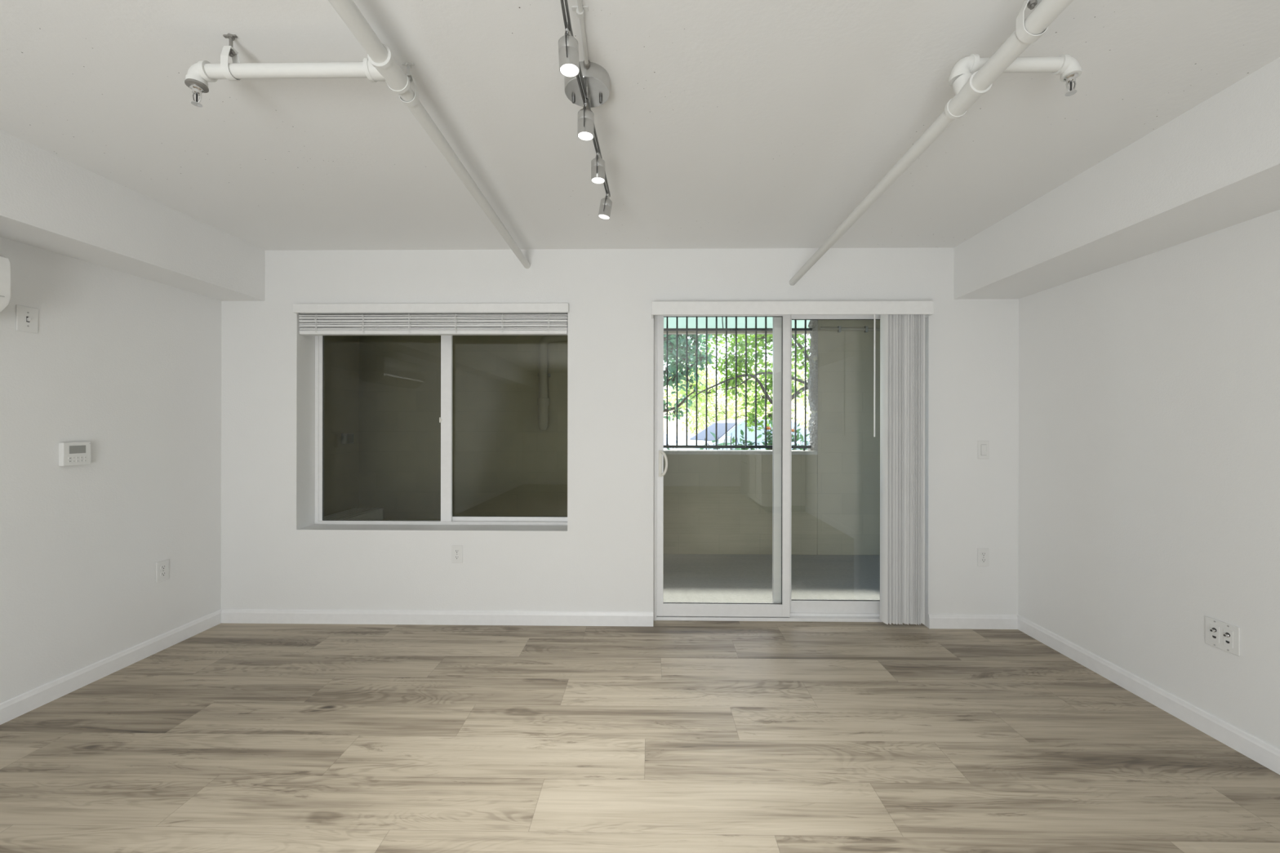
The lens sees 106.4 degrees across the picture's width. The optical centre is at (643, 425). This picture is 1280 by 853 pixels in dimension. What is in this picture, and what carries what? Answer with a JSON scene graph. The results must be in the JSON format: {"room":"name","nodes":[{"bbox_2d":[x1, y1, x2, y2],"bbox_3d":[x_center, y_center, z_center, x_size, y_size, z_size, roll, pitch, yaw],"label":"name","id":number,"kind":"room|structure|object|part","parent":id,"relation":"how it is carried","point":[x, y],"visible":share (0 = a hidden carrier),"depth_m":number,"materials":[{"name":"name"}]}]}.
{"room":"studio apartment","nodes":[
{"label":"studio apartment","id":0,"kind":"room"},
{"bbox_2d":[0,236,221,702],"bbox_3d":[-2.860,0.112,-0.399,0.120,2.542,7.037,0,0,1],"label":"wall","id":1,"kind":"structure","parent":0,"point":[126,365],"depth_m":2.44,"materials":[{"name":"white paint"}]},
{"bbox_2d":[0,254,11,312],"bbox_3d":[-2.668,-0.556,1.532,0.204,0.268,0.840,0,0,1],"label":"air conditioner","id":2,"kind":"object","parent":1,"relation":"attached to","point":[5,264],"visible":1,"depth_m":1.93,"materials":[{"name":"white plastic"}]},
{"bbox_2d":[16,304,38,333],"bbox_3d":[-2.752,-0.475,2.145,0.018,0.114,0.074,0,0,1],"label":"light switch","id":3,"kind":"object","parent":1,"relation":"attached to","point":[27,317],"visible":1,"depth_m":2.14,"materials":[{"name":"white plastic"}]},
{"bbox_2d":[58,441,90,466],"bbox_3d":[-2.745,0.137,2.315,0.028,0.112,0.114,0,0,1],"label":"wall thermostat","id":4,"kind":"object","parent":1,"relation":"attached to","point":[70,454],"visible":1,"depth_m":2.30,"materials":[{"name":"white plastic"}]},
{"bbox_2d":[0,608,222,724],"bbox_3d":[-2.795,1.239,-0.340,0.013,0.088,6.917,0,0,1],"label":"baseboard","id":5,"kind":"structure","parent":1,"relation":"attached to","point":[11,708],"depth_m":2.42,"materials":[{"name":"white wood"}]},
{"bbox_2d":[0,129,265,301],"bbox_3d":[-2.654,-0.975,-0.342,0.287,0.328,6.917,0,0,1],"label":"soffit","id":6,"kind":"object","parent":1,"relation":"attached to","point":[49,202],"depth_m":2.26,"materials":[{"name":"white paint"}]},
{"bbox_2d":[155,559,168,582],"bbox_3d":[-2.750,0.832,2.742,0.008,0.114,0.070,0,0,1],"label":"power outlet","id":7,"kind":"object","parent":1,"relation":"attached to","point":[162,566],"visible":1,"depth_m":2.74,"materials":[{"name":"white plastic"}]},
{"bbox_2d":[160,571,166,577],"bbox_3d":[-2.748,0.852,2.742,0.003,0.025,0.033,0,0,1],"label":"receptacle","id":8,"kind":"object","parent":7,"relation":"attached to","point":[162,574],"depth_m":2.74,"materials":[{"name":"white plastic"}]},
{"bbox_2d":[160,564,166,569],"bbox_3d":[-2.748,0.813,2.742,0.003,0.025,0.033,0,0,1],"label":"receptacle","id":9,"kind":"object","parent":7,"relation":"attached to","point":[162,566],"depth_m":2.74,"materials":[{"name":"white plastic"}]},
{"bbox_2d":[324,335,359,515],"bbox_3d":[-2.982,-0.028,4.077,0.200,2.620,1.530,0,0,1],"label":"wall","id":10,"kind":"structure","parent":0,"point":[341,353],"depth_m":4.55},
{"bbox_2d":[341,433,353,444],"bbox_3d":[-2.846,0.126,4.616,0.056,0.100,0.120,0,0,1],"label":"junction box","id":11,"kind":"object","parent":10,"relation":"attached to","point":[346,438],"visible":1,"depth_m":4.57,"materials":[{"name":"grey plastic"}]},
{"bbox_2d":[359,320,879,555],"bbox_3d":[-0.023,-0.023,4.898,6.092,2.620,0.200,0,0,1],"label":"wall","id":12,"kind":"structure","parent":0,"point":[504,464],"depth_m":4.81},
{"bbox_2d":[537,335,567,431],"bbox_3d":[-0.793,-0.442,4.742,0.513,0.989,0.132,0,0,1],"label":"drain pipe","id":13,"kind":"object","parent":12,"relation":"attached to","point":[543,402],"visible":0.94,"depth_m":4.70,"materials":[{"name":"beige paint"}]},
{"bbox_2d":[663,316,812,450],"bbox_3d":[0.786,-0.468,4.886,1.864,1.447,0.032,0,0,1],"label":"guard railing","id":14,"kind":"object","parent":12,"relation":"attached to","point":[795,329],"visible":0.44,"depth_m":4.88,"materials":[{"name":"black metal"}]},
{"bbox_3d":[0.785,0.217,4.886,1.864,0.030,0.032,0,0,1],"label":"rail","id":15,"kind":"part","parent":14,"relation":"part of","materials":[{"name":"black metal"}]},
{"bbox_3d":[0.787,-0.977,4.886,1.864,0.024,0.028,0,0,1],"label":"rail","id":16,"kind":"part","parent":14,"relation":"part of","materials":[{"name":"black metal"}]},
{"bbox_2d":[663,449,817,454],"bbox_3d":[0.795,0.273,4.886,1.884,0.036,0.224,0,0,1],"label":"trim","id":17,"kind":"structure","parent":12,"relation":"on","point":[666,451],"depth_m":4.78,"materials":[{"name":"concrete"}]},
{"bbox_2d":[807,320,817,451],"bbox_3d":[1.727,-0.537,4.873,0.070,1.587,0.200,0,0,4],"label":"trim","id":18,"kind":"structure","parent":12,"relation":"attached to","point":[812,381],"depth_m":4.83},
{"bbox_2d":[819,325,879,332],"bbox_3d":[2.290,-0.953,4.745,1.067,0.060,0.036,0,0,1],"label":"conduit","id":19,"kind":"object","parent":12,"relation":"attached to","point":[838,328],"visible":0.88,"depth_m":4.74,"materials":[{"name":"grey metal"}]},
{"bbox_2d":[221,247,1018,627],"bbox_3d":[-0.180,0.116,3.175,5.372,2.542,0.190,0,0,1],"label":"wall","id":20,"kind":"structure","parent":0,"point":[274,553],"depth_m":3.08,"materials":[{"name":"white paint"}]},
{"bbox_2d":[221,608,653,626],"bbox_3d":[-1.335,1.241,3.091,2.802,0.088,0.013,0,0,1],"label":"baseboard","id":21,"kind":"structure","parent":20,"relation":"attached to","point":[228,615],"depth_m":3.08,"materials":[{"name":"white wood"}]},
{"bbox_2d":[315,314,568,525],"bbox_3d":[-1.366,-0.051,3.295,1.765,1.461,0.062,0,0,1],"label":"window","id":22,"kind":"structure","parent":20,"relation":"in","point":[446,420],"depth_m":3.28,"materials":[{"name":"white plastic"}]},
{"bbox_3d":[-1.769,-0.052,3.291,0.917,1.419,0.022,0,0,1],"label":"sash","id":23,"kind":"part","parent":22,"relation":"part of","materials":[{"name":"white plastic"}]},
{"bbox_2d":[293,302,568,335],"bbox_3d":[-1.363,-0.688,3.113,1.773,0.188,0.101,0,0,1],"label":"window blind","id":24,"kind":"object","parent":22,"relation":"attached to","point":[488,318],"visible":0.98,"depth_m":3.11,"materials":[{"name":"white plastic"}]},
{"bbox_3d":[-2.128,-0.662,3.115,0.018,0.126,0.007,0,0,1],"label":"ladder cord","id":25,"kind":"part","parent":24,"relation":"part of","materials":[{"name":"white fabric"}]},
{"bbox_3d":[-1.367,-0.604,3.136,1.753,0.021,0.052,0,0,1],"label":"rail","id":26,"kind":"part","parent":24,"relation":"part of","materials":[{"name":"white plastic"}]},
{"bbox_3d":[-0.608,-0.660,3.093,0.018,0.126,0.007,0,0,1],"label":"ladder cord","id":27,"kind":"part","parent":24,"relation":"part of","materials":[{"name":"white fabric"}]},
{"bbox_3d":[-0.913,-0.050,3.302,0.835,1.419,0.022,0,0,1],"label":"sash","id":28,"kind":"part","parent":22,"relation":"part of","materials":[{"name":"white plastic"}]},
{"bbox_2d":[451,545,462,563],"bbox_3d":[-1.201,0.832,3.091,0.070,0.114,0.008,0,0,1],"label":"power outlet","id":29,"kind":"object","parent":20,"relation":"attached to","point":[456,550],"visible":1,"depth_m":3.09,"materials":[{"name":"white plastic"}]},
{"bbox_2d":[653,314,882,622],"bbox_3d":[0.944,0.258,3.172,1.750,2.061,0.132,0,0,1],"label":"door","id":30,"kind":"structure","parent":20,"relation":"in","point":[782,608],"depth_m":3.16,"materials":[{"name":"white plastic"}]},
{"bbox_3d":[0.131,0.251,3.141,0.070,0.175,0.020,0,0,38],"label":"handle","id":31,"kind":"part","parent":30,"relation":"part of","materials":[{"name":"beige plastic"}]},
{"bbox_3d":[0.529,0.256,3.171,0.879,2.009,0.034,0,0,1],"label":"sliding panel","id":32,"kind":"part","parent":30,"relation":"part of","materials":[{"name":"glass"}]},
{"bbox_3d":[1.332,0.259,3.203,0.923,2.012,0.034,0,0,1],"label":"fixed panel","id":33,"kind":"part","parent":30,"relation":"part of","materials":[{"name":"glass"}]},
{"bbox_2d":[651,301,933,625],"bbox_3d":[0.917,0.232,3.009,1.734,1.998,0.110,0,0,1],"label":"vertical blind","id":34,"kind":"object","parent":20,"relation":"attached to","point":[902,323],"visible":1,"depth_m":2.96,"materials":[{"name":"white plastic"}]},
{"bbox_2d":[928,613,1017,629],"bbox_3d":[2.092,1.246,3.039,0.554,0.088,0.013,0,0,1],"label":"baseboard","id":35,"kind":"structure","parent":20,"relation":"attached to","point":[935,620],"depth_m":3.03,"materials":[{"name":"white wood"}]},
{"bbox_2d":[977,548,988,566],"bbox_3d":[2.160,0.837,3.041,0.070,0.114,0.008,0,0,1],"label":"power outlet","id":36,"kind":"object","parent":20,"relation":"attached to","point":[982,553],"visible":1,"depth_m":3.04,"materials":[{"name":"white plastic"}]},
{"bbox_2d":[977,440,989,458],"bbox_3d":[2.162,0.156,3.040,0.070,0.114,0.010,0,0,1],"label":"rocker switch","id":37,"kind":"object","parent":20,"relation":"attached to","point":[983,446],"visible":1,"depth_m":3.04,"materials":[{"name":"white plastic"}]},
{"bbox_2d":[0,620,1279,852],"bbox_3d":[-0.235,1.287,-0.348,5.252,0.001,7.077,0,0,1],"label":"floor","id":38,"kind":"structure","parent":0,"point":[668,736],"depth_m":1.89,"materials":[{"name":"plastic"}]},
{"bbox_2d":[0,0,1279,250],"bbox_3d":[-0.231,-1.235,-0.343,5.372,0.200,7.227,0,0,1],"label":"ceiling","id":39,"kind":"structure","parent":0,"point":[722,123],"depth_m":1.71,"materials":[{"name":"paint"}]},
{"bbox_2d":[220,33,240,80],"bbox_3d":[-1.203,-1.073,1.396,0.036,0.126,0.045,0,0,1],"label":"hanger","id":40,"kind":"object","parent":39,"relation":"hanging from","point":[229,50],"visible":0.94,"depth_m":1.39,"materials":[{"name":"white paint"}]},
{"bbox_3d":[-1.201,-1.107,1.396,0.016,0.060,0.018,0,0,1],"label":"threaded rod","id":41,"kind":"part","parent":40,"relation":"part of","materials":[{"name":"metal"}]},
{"bbox_2d":[184,0,530,268],"bbox_3d":[-1.003,-1.000,1.522,0.647,0.130,3.200,0,0,1],"label":"pipe","id":42,"kind":"object","parent":40,"relation":"hanging from","point":[380,64],"visible":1,"depth_m":1.38,"materials":[{"name":"white metal"}]},
{"bbox_2d":[399,62,418,106],"bbox_3d":[-0.736,-1.071,1.504,0.052,0.129,0.024,0,0,1],"label":"hanger","id":43,"kind":"object","parent":39,"relation":"hanging from","point":[414,102],"visible":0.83,"depth_m":1.50,"materials":[{"name":"white paint"}]},
{"bbox_3d":[-0.736,-1.106,1.504,0.016,0.060,0.018,0,0,1],"label":"threaded rod","id":44,"kind":"part","parent":43,"relation":"part of","materials":[{"name":"white paint"}]},
{"bbox_2d":[571,0,590,68],"bbox_3d":[-0.159,-1.124,0.702,0.044,0.022,1.600,0,0,-1],"label":"conduit","id":45,"kind":"object","parent":39,"relation":"attached to","point":[580,9],"visible":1,"depth_m":1.34,"materials":[{"name":"white metal"}]},
{"bbox_2d":[558,0,612,219],"bbox_3d":[-0.182,-1.038,1.646,0.147,0.195,1.101,0,0,1],"label":"track light","id":46,"kind":"object","parent":39,"relation":"attached to","point":[587,88],"visible":1,"depth_m":1.54,"materials":[{"name":"metal"}]},
{"bbox_3d":[-0.199,-1.039,1.270,0.028,0.043,0.028,0,0,1],"label":"stem","id":47,"kind":"part","parent":46,"relation":"part of","materials":[{"name":"metal"}]},
{"bbox_3d":[-0.186,-1.039,1.559,0.028,0.042,0.028,0,0,1],"label":"stem","id":48,"kind":"part","parent":46,"relation":"part of","materials":[{"name":"metal"}]},
{"bbox_3d":[-0.179,-1.068,1.535,0.008,0.040,0.008,0,0,1],"label":"bar post","id":49,"kind":"part","parent":46,"relation":"part of","materials":[{"name":"metal"}]},
{"bbox_3d":[-0.173,-1.039,1.842,0.028,0.042,0.028,0,0,1],"label":"stem","id":50,"kind":"part","parent":46,"relation":"part of","materials":[{"name":"metal"}]},
{"bbox_2d":[1015,0,1048,43],"bbox_3d":[0.894,-1.010,1.100,0.058,0.247,0.024,0,0,1],"label":"hanger","id":51,"kind":"object","parent":39,"relation":"hanging from","point":[1022,33],"visible":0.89,"depth_m":1.10,"materials":[{"name":"white paint"}]},
{"bbox_2d":[789,0,1081,285],"bbox_3d":[1.041,-0.962,1.447,0.369,0.156,3.291,0,0,1],"label":"pipe","id":52,"kind":"object","parent":51,"relation":"hanging from","point":[972,76],"visible":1,"depth_m":1.33,"materials":[{"name":"white metal"}]},
{"bbox_3d":[0.894,-1.046,1.100,0.016,0.175,0.018,0,0,1],"label":"threaded rod","id":53,"kind":"part","parent":51,"relation":"part of","materials":[{"name":"metal"}]},
{"bbox_2d":[662,554,879,603],"bbox_3d":[-0.036,1.337,4.133,6.092,0.100,1.730,0,0,1],"label":"floor","id":54,"kind":"structure","parent":0,"point":[687,578],"depth_m":4.06,"materials":[{"name":"concrete"}]},
{"bbox_2d":[324,507,383,519],"bbox_3d":[-2.677,1.041,4.241,0.307,0.484,0.840,0,0,1],"label":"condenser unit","id":55,"kind":"object","parent":54,"relation":"on","point":[353,513],"visible":0.16,"depth_m":4.40,"materials":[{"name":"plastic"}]},
{"bbox_3d":[-2.681,1.023,4.241,0.300,0.420,0.840,0,0,1],"label":"casing","id":56,"kind":"part","parent":55,"relation":"part of","materials":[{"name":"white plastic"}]},
{"bbox_2d":[1017,209,1279,749],"bbox_3d":[2.391,0.120,-0.477,0.120,2.542,7.037,0,0,1],"label":"wall","id":57,"kind":"structure","parent":0,"point":[1149,384],"depth_m":2.17,"materials":[{"name":"white paint"}]},
{"bbox_2d":[954,57,1279,298],"bbox_3d":[2.130,-0.967,-0.413,0.407,0.328,6.917,0,0,1],"label":"soffit","id":58,"kind":"object","parent":57,"relation":"attached to","point":[1214,166],"depth_m":1.91,"materials":[{"name":"white paint"}]},
{"bbox_2d":[1017,614,1279,774],"bbox_3d":[2.324,1.246,-0.416,0.013,0.088,6.917,0,0,1],"label":"baseboard","id":59,"kind":"structure","parent":57,"relation":"attached to","point":[1267,755],"depth_m":2.16,"materials":[{"name":"white wood"}]},
{"bbox_2d":[1204,616,1239,656],"bbox_3d":[2.356,0.859,1.955,0.021,0.114,0.118,0,0,1],"label":"power outlet","id":60,"kind":"object","parent":57,"relation":"attached to","point":[1221,635],"visible":1,"depth_m":1.95,"materials":[{"name":"white plastic"}]},
{"bbox_3d":[-0.028,-1.458,4.407,6.092,0.250,2.278,0,0,1],"label":"ceiling","id":61,"kind":"structure","parent":0,"visible":0},
{"bbox_2d":[663,316,810,334],"bbox_3d":[-0.011,-1.320,5.555,6.092,0.506,0.125,0,0,1],"label":"panel","id":62,"kind":"object","parent":61,"relation":"attached to","point":[682,321],"visible":0.11,"depth_m":5.53,"materials":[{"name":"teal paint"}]},
{"bbox_3d":[-0.011,-1.084,5.573,6.092,0.035,0.090,0,0,1],"label":"trim","id":63,"kind":"part","parent":62,"relation":"part of","materials":[{"name":"beige paint"}]},
{"label":"outside","id":64,"kind":"structure","parent":0,"visible":0},
{"bbox_2d":[668,435,688,440],"bbox_3d":[5.492,1.365,32.870,70.000,0.100,54.103,0,0,1],"label":"ground","id":65,"kind":"structure","parent":64,"point":[681,437],"depth_m":50.26,"materials":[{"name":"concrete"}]},
{"bbox_2d":[663,431,685,444],"bbox_3d":[-0.306,0.552,15.606,4.418,1.530,2.000,0,0,1],"label":"car","id":66,"kind":"object","parent":65,"relation":"on","point":[671,441],"visible":0.06,"depth_m":14.73,"materials":[{"name":"white paint"}]},
{"bbox_2d":[663,419,809,449],"bbox_3d":[2.522,0.586,12.160,4.418,1.470,2.000,0,0,-20],"label":"car","id":67,"kind":"object","parent":65,"relation":"on","point":[731,423],"visible":0.07,"depth_m":11.48,"materials":[{"name":"white paint"}]},
{"bbox_2d":[687,435,694,439],"bbox_3d":[1.277,0.304,12.683,0.180,0.110,0.160,0,0,-20],"label":"mirror","id":68,"kind":"object","parent":67,"relation":"attached to","point":[689,437],"depth_m":12.61,"materials":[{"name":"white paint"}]},
{"bbox_2d":[721,435,731,441],"bbox_3d":[1.910,0.305,10.955,0.180,0.110,0.160,0,0,-20],"label":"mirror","id":69,"kind":"object","parent":67,"relation":"attached to","point":[723,438],"depth_m":10.90,"materials":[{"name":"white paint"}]},
{"bbox_2d":[663,344,810,435],"bbox_3d":[5.178,-1.602,21.445,9.762,5.807,6.615,0,0,6],"label":"leafy tree","id":70,"kind":"object","parent":65,"relation":"on","point":[731,406],"visible":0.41,"depth_m":20.48,"materials":[{"name":"green leaves"},{"name":"bark"}]},
{"bbox_2d":[677,333,810,432],"bbox_3d":[2.482,-0.679,9.262,3.822,3.967,1.945,0,0,1],"label":"leafy tree","id":71,"kind":"object","parent":65,"relation":"on","point":[740,343],"visible":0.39,"depth_m":8.75,"materials":[{"name":"green plant"}]},
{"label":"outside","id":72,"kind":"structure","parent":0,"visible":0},
{"bbox_3d":[3.097,1.342,6.551,18.000,0.100,3.200,0,0,1],"label":"bed","id":73,"kind":"object","parent":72,"visible":0},
{"bbox_2d":[663,334,712,422],"bbox_3d":[0.432,-0.314,7.215,1.500,3.232,1.266,0,0,28],"label":"leafy tree","id":74,"kind":"object","parent":73,"relation":"on","point":[682,339],"visible":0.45,"depth_m":7.03,"materials":[{"name":"green plant"}]},
{"bbox_2d":[699,431,724,449],"bbox_3d":[0.824,0.682,5.794,0.477,1.214,0.540,0,0,31],"label":"shrub","id":75,"kind":"object","parent":73,"relation":"on","point":[713,433],"visible":0.1,"depth_m":5.78,"materials":[{"name":"green plant"}]},
{"bbox_2d":[709,435,741,449],"bbox_3d":[1.153,0.693,6.047,0.539,1.192,0.405,0,0,-17],"label":"shrub","id":76,"kind":"object","parent":73,"relation":"on","point":[724,443],"visible":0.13,"depth_m":6.11,"materials":[{"name":"green plant"}]},
{"bbox_2d":[731,429,760,449],"bbox_3d":[1.434,0.671,6.588,0.469,1.237,0.397,0,0,1],"label":"shrub","id":77,"kind":"object","parent":73,"relation":"on","point":[741,431],"visible":0.16,"depth_m":6.61,"materials":[{"name":"green plant"}]},
{"bbox_2d":[756,417,800,449],"bbox_3d":[1.742,0.596,6.065,0.468,1.389,0.471,0,0,-39],"label":"shrub","id":78,"kind":"object","parent":73,"relation":"on","point":[769,434],"visible":0.16,"depth_m":6.06,"materials":[{"name":"green plant"}]},
{"bbox_3d":[1.718,0.642,6.073,0.302,1.297,0.333,0,0,-34],"label":"stem","id":79,"kind":"part","parent":78,"relation":"part of","materials":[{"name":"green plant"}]},
{"bbox_2d":[791,433,809,449],"bbox_3d":[2.125,0.699,6.240,0.464,1.184,0.360,0,0,44],"label":"shrub","id":80,"kind":"object","parent":73,"relation":"on","point":[801,435],"visible":0.04,"depth_m":6.26,"materials":[{"name":"green plant"}]}
]}

